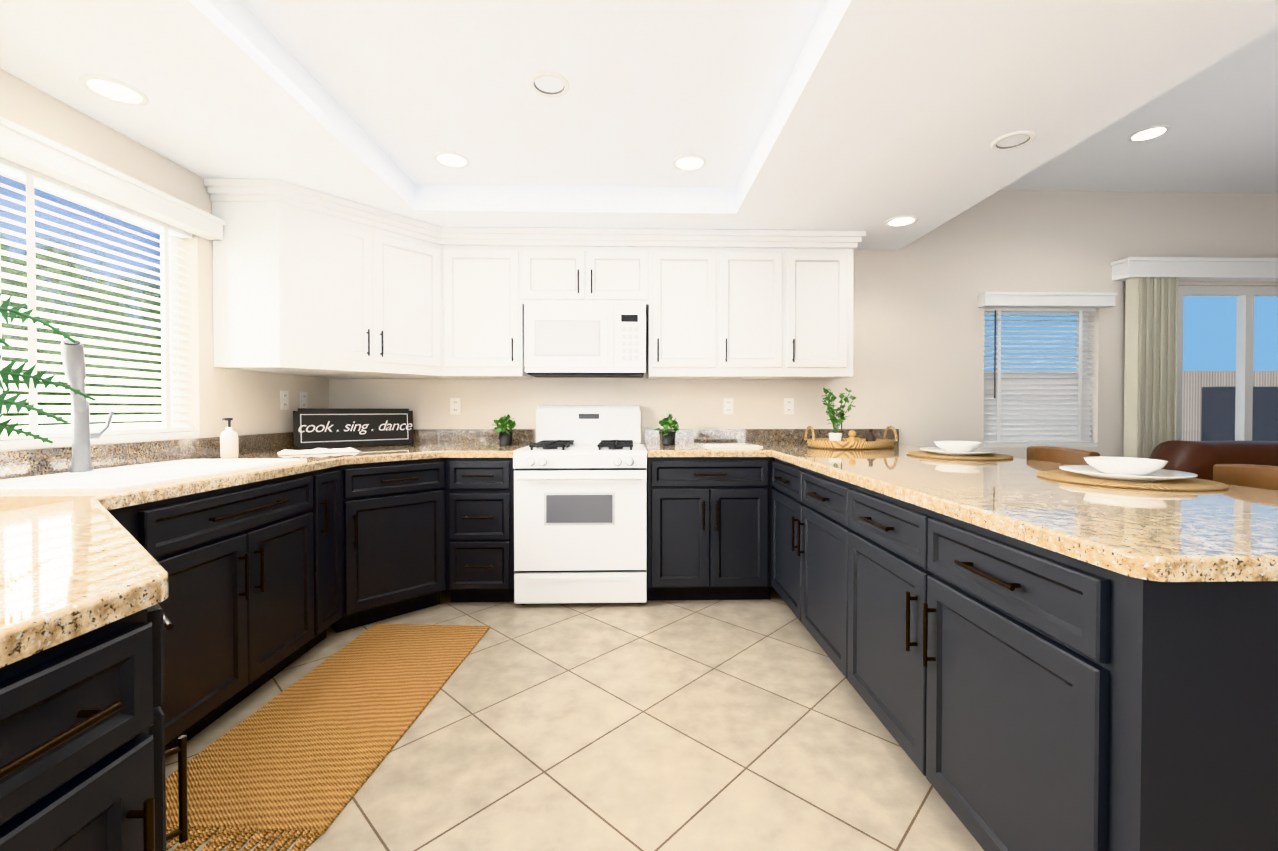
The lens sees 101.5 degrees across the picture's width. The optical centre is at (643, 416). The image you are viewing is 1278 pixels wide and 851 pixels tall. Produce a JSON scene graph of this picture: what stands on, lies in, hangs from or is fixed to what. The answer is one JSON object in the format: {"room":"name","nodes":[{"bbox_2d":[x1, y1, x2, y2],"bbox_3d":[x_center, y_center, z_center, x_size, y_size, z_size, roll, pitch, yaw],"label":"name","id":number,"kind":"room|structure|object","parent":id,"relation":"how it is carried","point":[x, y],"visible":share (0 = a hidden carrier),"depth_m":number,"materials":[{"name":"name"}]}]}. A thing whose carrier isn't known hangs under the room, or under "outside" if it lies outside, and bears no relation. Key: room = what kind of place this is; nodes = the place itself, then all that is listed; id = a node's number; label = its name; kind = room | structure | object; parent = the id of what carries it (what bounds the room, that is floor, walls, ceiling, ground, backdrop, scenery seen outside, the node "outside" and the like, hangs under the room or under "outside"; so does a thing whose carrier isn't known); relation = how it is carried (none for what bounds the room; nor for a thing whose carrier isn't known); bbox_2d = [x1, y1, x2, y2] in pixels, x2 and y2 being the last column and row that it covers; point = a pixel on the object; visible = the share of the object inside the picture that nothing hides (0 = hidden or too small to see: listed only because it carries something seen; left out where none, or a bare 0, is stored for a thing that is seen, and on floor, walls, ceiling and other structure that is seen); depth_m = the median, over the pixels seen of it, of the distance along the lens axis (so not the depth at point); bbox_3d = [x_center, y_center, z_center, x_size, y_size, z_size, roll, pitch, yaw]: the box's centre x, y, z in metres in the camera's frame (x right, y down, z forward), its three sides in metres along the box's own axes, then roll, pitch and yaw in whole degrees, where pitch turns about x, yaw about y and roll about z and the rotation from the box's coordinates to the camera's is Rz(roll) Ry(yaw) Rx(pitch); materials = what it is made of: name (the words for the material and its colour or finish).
{"room":"kitchen","nodes":[
{"label":"kitchen","id":0,"kind":"room"},
{"bbox_2d":[0,68,328,450],"bbox_3d":[-2.171,-0.272,0.146,0.140,2.846,6.966,0,1,-2],"label":"wall","id":1,"kind":"structure","parent":0,"point":[248,401],"depth_m":2.53,"materials":[{"name":"beige paint"}]},
{"bbox_2d":[0,170,198,449],"bbox_3d":[-2.211,-0.392,1.671,0.140,1.012,1.720,0,1,-2],"label":"window","id":2,"kind":"structure","parent":1,"relation":"in","point":[11,444],"depth_m":2.25,"materials":[{"name":"white"}]},
{"bbox_2d":[0,157,192,439],"bbox_3d":[-2.186,-0.409,1.671,0.060,0.978,1.700,0,1,-2],"label":"window blind","id":3,"kind":"object","parent":2,"relation":"attached to","point":[32,355],"visible":0.96,"depth_m":2.08,"materials":[{"name":"white plastic"}]},
{"bbox_2d":[0,116,224,239],"bbox_3d":[-2.097,-0.910,1.667,0.083,0.095,1.850,0,1,-2],"label":"valance","id":4,"kind":"object","parent":1,"relation":"attached to","point":[23,146],"visible":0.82,"depth_m":1.99,"materials":[{"name":"white wood"}]},
{"bbox_2d":[280,391,288,409],"bbox_3d":[-2.174,-0.096,3.156,0.008,0.115,0.070,0,1,-2],"label":"electrical outlet","id":5,"kind":"object","parent":1,"relation":"attached to","point":[284,400],"visible":1,"depth_m":3.15,"materials":[{"name":"white plastic"}]},
{"bbox_2d":[300,392,306,407],"bbox_3d":[-2.178,-0.099,3.341,0.008,0.115,0.070,0,1,-2],"label":"electrical outlet","id":6,"kind":"object","parent":1,"relation":"attached to","point":[303,399],"visible":0.94,"depth_m":3.33,"materials":[{"name":"white plastic"}]},
{"bbox_2d":[208,190,451,378],"bbox_3d":[-1.727,-0.683,3.131,0.895,0.857,1.005,0,1,-2],"label":"upper cabinet","id":7,"kind":"object","parent":1,"relation":"attached to","point":[309,282],"depth_m":2.79,"materials":[{"name":"white wood"}]},
{"bbox_2d":[348,458,447,500],"bbox_3d":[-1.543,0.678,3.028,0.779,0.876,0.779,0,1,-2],"label":"drawer","id":8,"kind":"object","parent":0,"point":[405,480],"depth_m":2.82,"materials":[{"name":"black wood"}]},
{"bbox_2d":[0,339,519,618],"bbox_3d":[-1.436,0.074,1.819,1.410,0.682,3.663,0,1,-2],"label":"countertop","id":9,"kind":"structure","parent":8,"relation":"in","point":[76,559],"depth_m":1.78,"materials":[{"name":"stone"}]},
{"bbox_2d":[0,292,95,443],"bbox_3d":[-1.645,-0.078,1.016,0.695,0.605,0.718,0,1,-2],"label":"fern plant","id":10,"kind":"object","parent":9,"relation":"on","point":[15,374],"visible":1,"depth_m":1.24,"materials":[{"name":"green plant"}]},
{"bbox_2d":[60,339,114,472],"bbox_3d":[-2.015,-0.032,1.883,0.134,0.470,0.217,0,1,-2],"label":"faucet","id":11,"kind":"object","parent":9,"relation":"on","point":[73,355],"depth_m":1.88,"materials":[{"name":"silver metal"}]},
{"bbox_2d":[220,418,238,457],"bbox_3d":[-2.044,0.107,2.572,0.072,0.196,0.072,0,1,-2],"label":"soap dispenser","id":12,"kind":"object","parent":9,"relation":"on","point":[229,442],"visible":1,"depth_m":2.55,"materials":[{"name":"white ceramic"}]},
{"bbox_2d":[277,447,360,454],"bbox_3d":[-1.803,0.190,2.900,0.380,0.022,0.220,-1,1,-37],"label":"cloth towel","id":13,"kind":"object","parent":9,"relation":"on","point":[314,451],"visible":0.94,"depth_m":2.84,"materials":[{"name":"white fabric"}]},
{"bbox_2d":[293,408,413,448],"bbox_3d":[-1.855,0.073,3.373,0.687,0.246,0.044,-1,1,-40],"label":"sign","id":14,"kind":"object","parent":9,"relation":"on","point":[330,427],"visible":1,"depth_m":3.34,"materials":[{"name":"grey wood"}]},
{"bbox_2d":[494,414,515,445],"bbox_3d":[-0.930,0.089,3.481,0.165,0.208,0.161,0,1,-2],"label":"potted plant","id":15,"kind":"object","parent":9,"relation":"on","point":[505,437],"visible":1,"depth_m":3.45,"materials":[{"name":"green plant"}]},
{"bbox_2d":[231,0,829,192],"bbox_3d":[-0.348,-1.342,1.598,1.940,0.130,2.900,0,1,-2],"label":"ceiling","id":16,"kind":"structure","parent":0,"point":[408,89],"depth_m":2.04,"materials":[{"name":"white paint"}]},
{"bbox_2d":[434,151,469,167],"bbox_3d":[-0.987,-1.316,2.682,0.176,0.008,0.176,0,1,-2],"label":"recessed light","id":17,"kind":"object","parent":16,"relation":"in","point":[450,159],"visible":1,"depth_m":2.68,"materials":[{"name":"white plastic"}]},
{"bbox_2d":[529,71,568,96],"bbox_3d":[-0.374,-1.323,2.061,0.156,0.036,0.156,0,1,-2],"label":"recessed light","id":18,"kind":"object","parent":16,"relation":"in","point":[537,75],"visible":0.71,"depth_m":2.05,"materials":[{"name":"white"}]},
{"bbox_2d":[673,154,705,170],"bbox_3d":[0.236,-1.317,2.714,0.176,0.008,0.176,0,1,-2],"label":"recessed light","id":19,"kind":"object","parent":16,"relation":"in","point":[689,162],"visible":1,"depth_m":2.71,"materials":[{"name":"white plastic"}]},
{"bbox_2d":[165,587,983,850],"bbox_3d":[2.281,1.189,0.331,9.370,0.080,7.466,0,1,-2],"label":"floor","id":20,"kind":"structure","parent":0,"point":[708,725],"depth_m":1.79,"materials":[{"name":"tile"}]},
{"bbox_2d":[0,589,175,850],"bbox_3d":[-1.400,0.709,0.564,1.413,0.876,0.336,0,1,-2],"label":"base cabinet","id":21,"kind":"object","parent":20,"relation":"on","point":[88,720],"depth_m":0.66,"materials":[{"name":"black wood"}]},
{"bbox_2d":[0,564,168,667],"bbox_3d":[-1.065,0.253,0.388,0.757,0.039,0.780,0,1,-2],"label":"countertop","id":22,"kind":"structure","parent":21,"relation":"on","point":[24,634],"depth_m":0.64,"materials":[{"name":"stone"}]},
{"bbox_2d":[107,505,387,842],"bbox_3d":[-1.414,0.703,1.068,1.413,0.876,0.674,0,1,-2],"label":"base cabinet","id":23,"kind":"object","parent":20,"relation":"on","point":[258,587],"depth_m":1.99,"materials":[{"name":"black wood"}]},
{"bbox_2d":[168,465,347,504],"bbox_3d":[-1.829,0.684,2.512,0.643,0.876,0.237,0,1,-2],"label":"drawer","id":24,"kind":"object","parent":20,"relation":"on","point":[327,486],"depth_m":2.21,"materials":[{"name":"black wood"}]},
{"bbox_2d":[165,624,489,850],"bbox_3d":[-1.153,1.121,2.045,0.620,0.016,1.446,0,1,2],"label":"jute rug","id":25,"kind":"object","parent":20,"relation":"on","point":[306,755],"visible":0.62,"depth_m":1.78,"materials":[{"name":"wicker"}]},
{"bbox_2d":[348,489,447,617],"bbox_3d":[-1.337,0.774,2.834,0.383,0.688,0.383,0,1,-2],"label":"base cabinet","id":26,"kind":"object","parent":20,"relation":"on","point":[417,530],"depth_m":2.91,"materials":[{"name":"black wood"}]},
{"bbox_2d":[444,458,514,601],"bbox_3d":[-0.965,0.674,3.343,0.394,0.876,0.642,0,1,-2],"label":"base cabinet","id":27,"kind":"object","parent":20,"relation":"on","point":[480,490],"depth_m":3.03,"materials":[{"name":"black wood"}]},
{"bbox_2d":[513,405,646,604],"bbox_3d":[-0.376,0.520,3.320,0.776,1.184,0.723,0,1,-2],"label":"range","id":28,"kind":"object","parent":20,"relation":"on","point":[580,503],"visible":1,"depth_m":3.02,"materials":[{"name":"white metal"}]},
{"bbox_2d":[647,457,771,600],"bbox_3d":[0.390,0.673,3.378,0.752,0.876,0.642,0,1,-2],"label":"base cabinet","id":29,"kind":"object","parent":20,"relation":"on","point":[709,519],"depth_m":3.06,"materials":[{"name":"black wood"}]},
{"bbox_2d":[644,429,767,456],"bbox_3d":[0.370,0.166,3.373,0.717,0.139,0.652,0,1,-2],"label":"countertop","id":30,"kind":"structure","parent":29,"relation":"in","point":[688,442],"depth_m":3.67,"materials":[{"name":"stone"}]},
{"bbox_2d":[655,414,678,444],"bbox_3d":[0.161,0.082,3.513,0.170,0.223,0.174,0,1,-2],"label":"potted plant","id":31,"kind":"object","parent":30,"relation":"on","point":[668,437],"visible":1,"depth_m":3.48,"materials":[{"name":"black"}]},
{"bbox_2d":[703,443,762,447],"bbox_3d":[0.567,0.188,3.342,0.320,0.014,0.220,0,1,-10],"label":"paper stack","id":32,"kind":"object","parent":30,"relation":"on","point":[736,445],"visible":1,"depth_m":3.25,"materials":[{"name":"white paper"}]},
{"bbox_2d":[768,457,795,614],"bbox_3d":[1.130,0.680,2.824,0.742,0.876,0.542,0,1,-2],"label":"base cabinet","id":33,"kind":"object","parent":20,"relation":"on","point":[782,559],"depth_m":2.85,"materials":[{"name":"black wood"}]},
{"bbox_2d":[796,465,843,669],"bbox_3d":[1.144,0.687,2.283,0.742,0.876,0.540,0,1,-2],"label":"base cabinet","id":34,"kind":"object","parent":20,"relation":"on","point":[819,497],"depth_m":2.31,"materials":[{"name":"black wood"}]},
{"bbox_2d":[840,481,915,764],"bbox_3d":[1.158,0.694,1.748,0.742,0.876,0.530,0,1,-2],"label":"base cabinet","id":35,"kind":"object","parent":20,"relation":"on","point":[878,530],"depth_m":1.74,"materials":[{"name":"black wood"}]},
{"bbox_2d":[1027,446,1099,464],"bbox_3d":[2.150,0.634,2.489,0.460,0.977,0.360,0,1,-2],"label":"stool","id":36,"kind":"object","parent":20,"relation":"on","point":[1063,455],"visible":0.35,"depth_m":2.42,"materials":[{"name":"brown wood"}]},
{"bbox_2d":[916,505,1277,850],"bbox_3d":[1.173,0.701,1.183,0.742,0.876,0.600,0,1,-2],"label":"base cabinet","id":37,"kind":"object","parent":20,"relation":"on","point":[1016,693],"depth_m":0.95,"materials":[{"name":"black wood"}]},
{"bbox_2d":[768,429,1277,581],"bbox_3d":[1.306,0.180,2.287,1.097,0.139,2.873,0,1,-2],"label":"countertop","id":38,"kind":"structure","parent":37,"relation":"on","point":[1229,534],"depth_m":1.27,"materials":[{"name":"stone"}]},
{"bbox_2d":[805,387,897,449],"bbox_3d":[1.289,-0.003,3.259,0.530,0.400,0.390,0,1,-2],"label":"wicker tray","id":39,"kind":"object","parent":38,"relation":"on","point":[836,440],"visible":1,"depth_m":3.23,"materials":[{"name":"brown wicker"}]},
{"bbox_2d":[821,387,856,445],"bbox_3d":[1.221,-0.011,3.277,0.214,0.384,0.195,0,1,-2],"label":"plant","id":40,"kind":"object","parent":39,"relation":"on","point":[835,436],"depth_m":3.26,"materials":[{"name":"green plant"}]},
{"bbox_2d":[906,451,1013,459],"bbox_3d":[1.605,0.199,2.669,0.470,0.009,0.470,0,1,-2],"label":"placemat","id":41,"kind":"object","parent":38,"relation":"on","point":[988,456],"visible":0.62,"depth_m":2.54,"materials":[{"name":"wicker"}]},
{"bbox_2d":[920,447,997,455],"bbox_3d":[1.605,0.182,2.669,0.340,0.024,0.340,0,1,-2],"label":"plate","id":42,"kind":"object","parent":41,"relation":"on","point":[975,452],"visible":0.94,"depth_m":2.60,"materials":[{"name":"white ceramic"}]},
{"bbox_2d":[934,441,981,451],"bbox_3d":[1.605,0.158,2.669,0.210,0.050,0.210,0,1,-2],"label":"bowl","id":43,"kind":"object","parent":42,"relation":"on","point":[960,446],"visible":0.92,"depth_m":2.61,"materials":[{"name":"white ceramic"}]},
{"bbox_2d":[1037,470,1228,490],"bbox_3d":[1.609,0.211,1.749,0.470,0.009,0.470,0,1,-2],"label":"placemat","id":44,"kind":"object","parent":38,"relation":"on","point":[1191,484],"visible":0.69,"depth_m":1.63,"materials":[{"name":"wicker"}]},
{"bbox_2d":[1059,465,1197,480],"bbox_3d":[1.609,0.194,1.749,0.340,0.024,0.340,0,1,-2],"label":"plate","id":45,"kind":"object","parent":44,"relation":"on","point":[1157,475],"visible":0.77,"depth_m":1.70,"materials":[{"name":"white ceramic"}]},
{"bbox_2d":[1083,456,1167,475],"bbox_3d":[1.609,0.170,1.748,0.210,0.050,0.210,0,1,-2],"label":"bowl","id":46,"kind":"object","parent":45,"relation":"on","point":[1127,466],"visible":0.94,"depth_m":1.70,"materials":[{"name":"white ceramic"}]},
{"bbox_2d":[1149,440,1277,480],"bbox_3d":[4.053,0.633,2.769,2.100,0.971,1.000,0,1,-2],"label":"sofa","id":47,"kind":"object","parent":20,"relation":"on","point":[1200,459],"visible":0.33,"depth_m":2.98,"materials":[{"name":"brown leather"}]},
{"bbox_2d":[1213,464,1277,490],"bbox_3d":[2.173,0.645,1.609,0.460,0.977,0.420,0,1,-2],"label":"stool","id":48,"kind":"object","parent":20,"relation":"on","point":[1257,476],"visible":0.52,"depth_m":1.68,"materials":[{"name":"brown wood"}]},
{"bbox_2d":[0,0,1277,249],"bbox_3d":[-0.096,-1.357,0.187,4.010,0.436,6.966,0,1,-2],"label":"ceiling","id":49,"kind":"structure","parent":0,"point":[886,110],"depth_m":1.94,"materials":[{"name":"white paint"}]},
{"bbox_2d":[79,74,148,105],"bbox_3d":[-1.881,-1.156,1.855,0.176,0.008,0.176,0,1,-2],"label":"recessed light","id":50,"kind":"object","parent":49,"relation":"in","point":[113,89],"visible":1,"depth_m":1.85,"materials":[{"name":"white"}]},
{"bbox_2d":[885,215,917,226],"bbox_3d":[1.549,-1.172,3.141,0.176,0.008,0.176,0,1,-2],"label":"recessed light","id":51,"kind":"object","parent":49,"relation":"in","point":[899,221],"visible":1,"depth_m":3.13,"materials":[{"name":"white"}]},
{"bbox_2d":[991,130,1035,150],"bbox_3d":[1.557,-1.174,2.202,0.156,0.036,0.156,0,1,-2],"label":"recessed light","id":52,"kind":"object","parent":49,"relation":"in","point":[1031,134],"visible":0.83,"depth_m":2.19,"materials":[{"name":"white"}]},
{"bbox_2d":[329,190,1277,458],"bbox_3d":[2.189,-0.318,3.814,9.050,2.846,0.140,0,1,-2],"label":"wall","id":53,"kind":"structure","parent":0,"point":[917,378],"depth_m":3.74,"materials":[{"name":"beige paint"}]},
{"bbox_2d":[450,398,460,413],"bbox_3d":[-1.319,-0.069,3.649,0.070,0.115,0.008,0,1,-2],"label":"electrical outlet","id":54,"kind":"object","parent":53,"relation":"attached to","point":[455,405],"visible":1,"depth_m":3.65,"materials":[{"name":"white plastic"}]},
{"bbox_2d":[444,238,531,378],"bbox_3d":[-1.036,-0.687,3.478,0.505,0.857,0.345,0,1,-2],"label":"upper cabinet","id":55,"kind":"object","parent":53,"relation":"attached to","point":[484,313],"depth_m":3.31,"materials":[{"name":"white wood"}]},
{"bbox_2d":[516,429,533,449],"bbox_3d":[-1.143,0.166,3.333,0.755,0.139,0.652,0,1,-2],"label":"backsplash","id":56,"kind":"structure","parent":53,"relation":"attached to","point":[524,437],"depth_m":3.65,"materials":[{"name":"stone"}]},
{"bbox_2d":[524,238,651,309],"bbox_3d":[-0.379,-0.919,3.492,0.810,0.395,0.345,0,1,-2],"label":"upper cabinet","id":57,"kind":"object","parent":53,"relation":"attached to","point":[592,270],"depth_m":3.32,"materials":[{"name":"white wood"}]},
{"bbox_2d":[524,302,645,377],"bbox_3d":[-0.373,-0.491,3.452,0.760,0.450,0.438,0,1,-2],"label":"microwave","id":58,"kind":"object","parent":57,"relation":"attached to","point":[581,340],"visible":1,"depth_m":3.28,"materials":[{"name":"white plastic"}]},
{"bbox_2d":[646,238,719,378],"bbox_3d":[0.249,-0.688,3.512,0.445,0.857,0.345,0,1,-2],"label":"upper cabinet","id":59,"kind":"object","parent":53,"relation":"attached to","point":[683,317],"depth_m":3.35,"materials":[{"name":"white wood"}]},
{"bbox_2d":[723,398,732,413],"bbox_3d":[0.599,-0.070,3.700,0.070,0.115,0.008,0,1,-2],"label":"electrical outlet","id":60,"kind":"object","parent":53,"relation":"attached to","point":[727,405],"visible":1,"depth_m":3.70,"materials":[{"name":"white plastic"}]},
{"bbox_2d":[716,238,787,378],"bbox_3d":[0.687,-0.688,3.523,0.431,0.857,0.345,0,1,-2],"label":"upper cabinet","id":61,"kind":"object","parent":53,"relation":"attached to","point":[753,271],"depth_m":3.36,"materials":[{"name":"white wood"}]},
{"bbox_2d":[784,398,793,413],"bbox_3d":[1.031,-0.070,3.711,0.070,0.115,0.008,0,1,-2],"label":"electrical outlet","id":62,"kind":"object","parent":53,"relation":"attached to","point":[788,405],"visible":1,"depth_m":3.71,"materials":[{"name":"white plastic"}]},
{"bbox_2d":[780,238,859,378],"bbox_3d":[1.128,-0.688,3.535,0.452,0.857,0.345,0,1,-2],"label":"upper cabinet","id":63,"kind":"object","parent":53,"relation":"attached to","point":[820,270],"depth_m":3.37,"materials":[{"name":"white wood"}]},
{"bbox_2d":[984,312,1097,447],"bbox_3d":[2.864,-0.292,3.833,0.840,1.035,0.140,0,1,-2],"label":"window","id":64,"kind":"structure","parent":53,"relation":"in","point":[1005,445],"depth_m":3.86,"materials":[{"name":"white"}]},
{"bbox_2d":[984,308,1095,442],"bbox_3d":[2.865,-0.309,3.791,0.820,1.001,0.092,0,1,-2],"label":"blind","id":65,"kind":"object","parent":64,"relation":"attached to","point":[1037,411],"visible":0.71,"depth_m":3.80,"materials":[{"name":"white plastic"}]},
{"bbox_2d":[977,292,1117,307],"bbox_3d":[2.867,-0.826,3.712,0.950,0.095,0.083,0,1,-2],"label":"valance","id":66,"kind":"object","parent":53,"relation":"attached to","point":[1046,299],"visible":1,"depth_m":3.68,"materials":[{"name":"white wood"}]},
{"bbox_2d":[1124,277,1177,458],"bbox_3d":[3.612,0.052,3.711,0.329,2.050,0.078,0,1,-2],"label":"curtain","id":67,"kind":"object","parent":53,"relation":"attached to","point":[1150,374],"visible":0.5,"depth_m":3.69,"materials":[{"name":"beige fabric"}]},
{"bbox_2d":[1111,257,1277,281],"bbox_3d":[4.447,-1.041,3.724,2.160,0.135,0.138,0,1,-2],"label":"valance","id":68,"kind":"object","parent":53,"relation":"attached to","point":[1197,269],"visible":1,"depth_m":3.65,"materials":[{"name":"white wood"}]},
{"bbox_2d":[1176,286,1277,440],"bbox_3d":[4.459,0.075,3.879,1.930,2.060,0.060,0,1,-2],"label":"door","id":69,"kind":"structure","parent":53,"relation":"in","point":[1244,397],"depth_m":3.85,"materials":[{"name":"white"}]},
{"bbox_2d":[1001,25,1277,192],"bbox_3d":[4.287,-1.637,0.298,4.760,0.120,6.966,0,1,-2],"label":"ceiling","id":70,"kind":"structure","parent":0,"point":[1219,117],"depth_m":3.08,"materials":[{"name":"white paint"}]},
{"bbox_2d":[1127,125,1170,141],"bbox_3d":[2.870,-1.606,2.968,0.176,0.008,0.176,0,1,-2],"label":"recessed light","id":71,"kind":"object","parent":70,"relation":"in","point":[1148,133],"visible":1,"depth_m":2.96,"materials":[{"name":"white plastic"}]},
{"label":"outside","id":72,"kind":"structure","parent":0,"visible":0},
{"bbox_2d":[0,175,162,425],"bbox_3d":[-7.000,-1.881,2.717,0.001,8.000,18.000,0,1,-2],"label":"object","id":73,"kind":"object","parent":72,"point":[49,217],"depth_m":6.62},
{"bbox_2d":[984,296,1277,440],"bbox_3d":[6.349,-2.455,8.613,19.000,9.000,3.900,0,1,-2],"label":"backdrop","id":74,"kind":"object","parent":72,"point":[1218,310],"depth_m":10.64,"materials":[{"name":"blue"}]},
{"label":"patio","id":75,"kind":"object","parent":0,"visible":0},
{"bbox_2d":[984,370,1277,440],"bbox_3d":[6.362,0.196,8.136,15.000,1.810,0.080,0,1,-2],"label":"fence","id":76,"kind":"object","parent":75,"relation":"on","point":[1217,378],"depth_m":8.15,"materials":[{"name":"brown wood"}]}
]}

